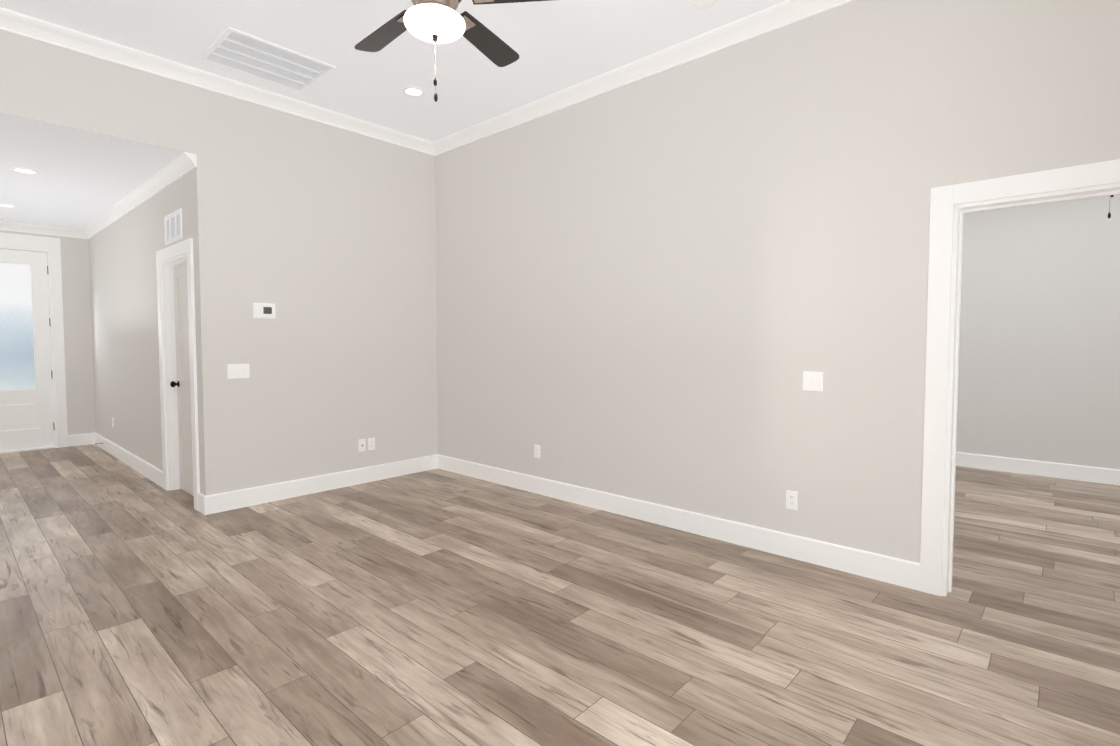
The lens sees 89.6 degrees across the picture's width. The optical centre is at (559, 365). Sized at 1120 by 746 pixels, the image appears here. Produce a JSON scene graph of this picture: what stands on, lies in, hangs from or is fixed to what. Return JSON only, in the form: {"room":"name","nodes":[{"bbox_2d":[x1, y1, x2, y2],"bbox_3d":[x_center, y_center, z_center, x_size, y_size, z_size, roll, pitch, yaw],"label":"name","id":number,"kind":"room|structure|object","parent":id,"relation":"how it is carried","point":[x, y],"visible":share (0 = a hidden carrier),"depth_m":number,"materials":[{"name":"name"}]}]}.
{"room":"empty living room","nodes":[
{"label":"empty living room","id":0,"kind":"room"},
{"bbox_2d":[0,230,95,434],"bbox_3d":[-6.558,-0.380,6.859,0.120,2.845,1.330,2,3,42],"label":"wall","id":1,"kind":"structure","parent":0,"point":[77,320],"depth_m":7.20,"materials":[{"name":"white paint"}]},
{"bbox_2d":[0,249,54,450],"bbox_3d":[-6.659,-0.179,6.709,0.109,2.412,0.916,2,3,42],"label":"front door","id":2,"kind":"structure","parent":1,"relation":"in","point":[26,409],"depth_m":6.88,"materials":[{"name":"white wood"}]},
{"bbox_2d":[0,232,67,453],"bbox_3d":[-6.678,-0.261,6.716,0.140,2.620,1.150,2,3,42],"label":"door frame","id":3,"kind":"structure","parent":1,"relation":"attached to","point":[52,245],"depth_m":7.03,"materials":[{"name":"white wood"}]},
{"bbox_2d":[0,221,80,237],"bbox_3d":[-6.596,-1.646,6.616,0.075,0.094,1.500,2,3,42],"label":"crown molding","id":4,"kind":"structure","parent":1,"relation":"attached to","point":[7,226],"depth_m":6.88,"materials":[{"name":"white wood"}]},
{"bbox_2d":[0,113,183,229],"bbox_3d":[-5.049,-1.679,5.125,4.606,0.100,1.790,2,3,42],"label":"ceiling","id":5,"kind":"structure","parent":0,"point":[82,179],"depth_m":4.65,"materials":[{"name":"white paint"}]},
{"bbox_2d":[0,203,16,207],"bbox_3d":[-5.738,-1.656,5.831,0.180,0.008,0.180,2,3,42],"label":"recessed light","id":6,"kind":"object","parent":5,"relation":"in","point":[7,205],"visible":0.98,"depth_m":5.83,"materials":[{"name":"white plastic"}]},
{"bbox_2d":[10,167,38,173],"bbox_3d":[-4.411,-1.604,4.646,0.180,0.008,0.180,2,3,42],"label":"recessed light","id":7,"kind":"object","parent":5,"relation":"in","point":[23,170],"visible":0.98,"depth_m":4.64,"materials":[{"name":"white plastic"}]},
{"bbox_2d":[89,174,188,470],"bbox_3d":[-4.496,-0.342,5.972,4.370,2.845,0.120,2,3,42],"label":"wall","id":8,"kind":"structure","parent":0,"point":[124,249],"depth_m":5.85,"materials":[{"name":"white paint"}]},
{"bbox_2d":[68,433,162,487],"bbox_3d":[-4.923,1.002,6.147,3.340,0.145,0.280,2,3,42],"label":"baseboard","id":9,"kind":"structure","parent":8,"relation":"attached to","point":[154,474],"depth_m":6.28,"materials":[{"name":"white wood"}]},
{"bbox_2d":[81,152,196,238],"bbox_3d":[-4.427,-1.608,5.724,4.490,0.094,0.075,2,3,42],"label":"crown molding","id":10,"kind":"structure","parent":8,"relation":"attached to","point":[180,166],"depth_m":5.12,"materials":[{"name":"white wood"}]},
{"bbox_2d":[164,208,182,244],"bbox_3d":[-3.220,-1.149,4.692,0.480,0.240,0.012,2,3,42],"label":"air vent","id":11,"kind":"object","parent":8,"relation":"in","point":[173,228],"visible":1,"depth_m":4.68,"materials":[{"name":"white metal"}]},
{"bbox_2d":[156,238,199,510],"bbox_3d":[-3.176,0.065,4.794,1.010,2.135,0.160,2,3,42],"label":"door frame","id":12,"kind":"structure","parent":8,"relation":"attached to","point":[176,250],"depth_m":5.00,"materials":[{"name":"white wood"}]},
{"bbox_2d":[170,262,193,495],"bbox_3d":[-3.152,0.121,4.823,0.768,2.005,0.159,2,3,42],"label":"door","id":13,"kind":"structure","parent":8,"relation":"in","point":[183,376],"depth_m":4.95,"materials":[{"name":"white paint"}]},
{"bbox_2d":[187,170,200,492],"bbox_3d":[-2.831,-0.276,4.467,0.120,2.845,0.120,2,3,42],"label":"wall","id":14,"kind":"structure","parent":0,"point":[190,205],"depth_m":4.39,"materials":[{"name":"white paint"}]},
{"bbox_2d":[0,30,437,495],"bbox_3d":[-2.619,-0.531,4.511,0.120,3.350,3.825,2,3,42],"label":"wall","id":15,"kind":"structure","parent":0,"point":[321,237],"depth_m":4.77,"materials":[{"name":"white paint"}]},
{"bbox_2d":[0,7,431,154],"bbox_3d":[-3.542,-2.102,3.270,0.085,0.103,6.800,2,3,42],"label":"crown molding","id":16,"kind":"structure","parent":15,"relation":"attached to","point":[11,21],"depth_m":4.16,"materials":[{"name":"white wood"}]},
{"bbox_2d":[227,364,249,378],"bbox_3d":[-2.564,0.045,4.499,0.012,0.115,0.162,2,3,42],"label":"light switch","id":17,"kind":"object","parent":15,"relation":"attached to","point":[234,371],"visible":1,"depth_m":4.49,"materials":[{"name":"white plastic"}]},
{"bbox_2d":[253,303,274,318],"bbox_3d":[-2.421,-0.450,4.626,0.024,0.124,0.170,2,3,42],"label":"thermostat","id":18,"kind":"object","parent":15,"relation":"attached to","point":[263,310],"visible":1,"depth_m":4.61,"materials":[{"name":"white plastic"}]},
{"bbox_2d":[198,454,437,514],"bbox_3d":[-2.035,1.046,5.140,0.036,0.145,2.130,2,3,42],"label":"baseboard","id":19,"kind":"structure","parent":15,"relation":"attached to","point":[215,503],"depth_m":4.93,"materials":[{"name":"white wood"}]},
{"bbox_2d":[359,439,365,451],"bbox_3d":[-1.862,0.751,5.308,0.010,0.115,0.070,2,3,42],"label":"outlet","id":20,"kind":"object","parent":15,"relation":"attached to","point":[362,444],"visible":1,"depth_m":5.31,"materials":[{"name":"white plastic"}]},
{"bbox_2d":[368,437,374,449],"bbox_3d":[-1.797,0.748,5.380,0.010,0.115,0.070,2,3,42],"label":"outlet","id":21,"kind":"object","parent":15,"relation":"attached to","point":[371,443],"visible":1,"depth_m":5.38,"materials":[{"name":"white plastic"}]},
{"bbox_2d":[0,0,784,141],"bbox_3d":[-1.530,-2.124,1.447,5.750,0.100,7.040,2,3,42],"label":"ceiling","id":22,"kind":"structure","parent":0,"point":[557,45],"depth_m":3.77,"materials":[{"name":"white paint"}]},
{"bbox_2d":[199,27,336,92],"bbox_3d":[-2.100,-2.182,4.074,0.600,0.012,0.720,2,3,42],"label":"ceiling vent","id":23,"kind":"object","parent":22,"relation":"in","point":[230,48],"visible":1,"depth_m":4.04,"materials":[{"name":"white metal"}]},
{"bbox_2d":[402,87,424,96],"bbox_3d":[-1.179,-2.205,4.540,0.180,0.008,0.180,2,3,42],"label":"recessed light","id":24,"kind":"object","parent":22,"relation":"in","point":[414,91],"visible":1,"depth_m":4.54,"materials":[{"name":"white plastic"}]},
{"bbox_2d":[354,0,550,101],"bbox_3d":[-0.593,-1.661,2.571,1.239,0.924,1.284,2,3,42],"label":"fan","id":25,"kind":"object","parent":22,"relation":"hanging from","point":[438,21],"visible":1,"depth_m":2.60,"materials":[{"name":"brown wood"}]},
{"bbox_2d":[693,0,715,8],"bbox_3d":[0.851,-2.137,3.313,0.132,0.036,0.132,2,3,42],"label":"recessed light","id":26,"kind":"object","parent":22,"relation":"attached to","point":[702,4],"visible":0.98,"depth_m":3.31,"materials":[{"name":"white plastic"}]},
{"bbox_2d":[0,444,1119,745],"bbox_3d":[-0.967,1.230,3.715,12.900,0.100,11.100,2,3,42],"label":"floor","id":27,"kind":"structure","parent":0,"point":[418,608],"depth_m":2.67,"materials":[{"name":"brown wood"}]},
{"bbox_2d":[435,0,1119,562],"bbox_3d":[0.639,-0.518,4.223,5.340,3.350,0.120,2,3,42],"label":"wall","id":28,"kind":"structure","parent":0,"point":[667,286],"depth_m":3.60,"materials":[{"name":"white paint"}]},
{"bbox_2d":[534,445,539,458],"bbox_3d":[-0.201,0.756,4.951,0.070,0.115,0.010,2,3,42],"label":"outlet","id":29,"kind":"object","parent":28,"relation":"attached to","point":[536,451],"visible":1,"depth_m":4.95,"materials":[{"name":"white plastic"}]},
{"bbox_2d":[432,0,854,155],"bbox_3d":[0.671,-2.133,3.986,5.190,0.103,0.085,2,3,42],"label":"crown molding","id":30,"kind":"structure","parent":28,"relation":"attached to","point":[767,20],"depth_m":3.99,"materials":[{"name":"white wood"}]},
{"bbox_2d":[438,455,919,590],"bbox_3d":[0.319,1.074,4.490,4.359,0.145,0.016,2,3,42],"label":"baseboard","id":31,"kind":"structure","parent":28,"relation":"attached to","point":[891,570],"depth_m":3.81,"materials":[{"name":"white wood"}]},
{"bbox_2d":[786,490,797,509],"bbox_3d":[1.430,0.830,3.478,0.070,0.115,0.010,2,3,42],"label":"outlet","id":32,"kind":"object","parent":28,"relation":"attached to","point":[791,499],"visible":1,"depth_m":3.47,"materials":[{"name":"white plastic"}]},
{"bbox_2d":[803,371,822,390],"bbox_3d":[1.511,0.094,3.372,0.116,0.115,0.012,2,3,42],"label":"light switch","id":33,"kind":"object","parent":28,"relation":"attached to","point":[812,381],"visible":1,"depth_m":3.37,"materials":[{"name":"white plastic"}]},
{"bbox_2d":[919,159,1119,596],"bbox_3d":[2.337,0.155,2.715,0.961,2.135,0.160,2,3,42],"label":"door frame","id":34,"kind":"structure","parent":28,"relation":"attached to","point":[944,200],"depth_m":2.92,"materials":[{"name":"white wood"}]},
{"bbox_2d":[956,194,1119,469],"bbox_3d":[5.137,-0.416,5.324,5.700,3.050,0.120,2,3,42],"label":"wall","id":35,"kind":"structure","parent":0,"point":[1039,364],"depth_m":5.58,"materials":[{"name":"grey paint"}]},
{"bbox_2d":[956,452,1119,485],"bbox_3d":[5.091,1.037,5.337,5.700,0.145,0.016,2,3,42],"label":"baseboard","id":36,"kind":"structure","parent":35,"relation":"attached to","point":[1069,471],"depth_m":5.60,"materials":[{"name":"white wood"}]},
{"bbox_3d":[3.892,-1.930,3.882,5.700,0.100,3.830,2,3,42],"label":"ceiling","id":37,"kind":"structure","parent":0,"visible":0},
{"bbox_2d":[1108,195,1113,217],"bbox_3d":[3.834,-1.447,3.879,1.273,0.864,1.267,2,3,42],"label":"ceiling fan","id":38,"kind":"object","parent":37,"relation":"hanging from","point":[1109,214],"visible":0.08,"depth_m":3.89,"materials":[{"name":"brown metal"}]}
]}

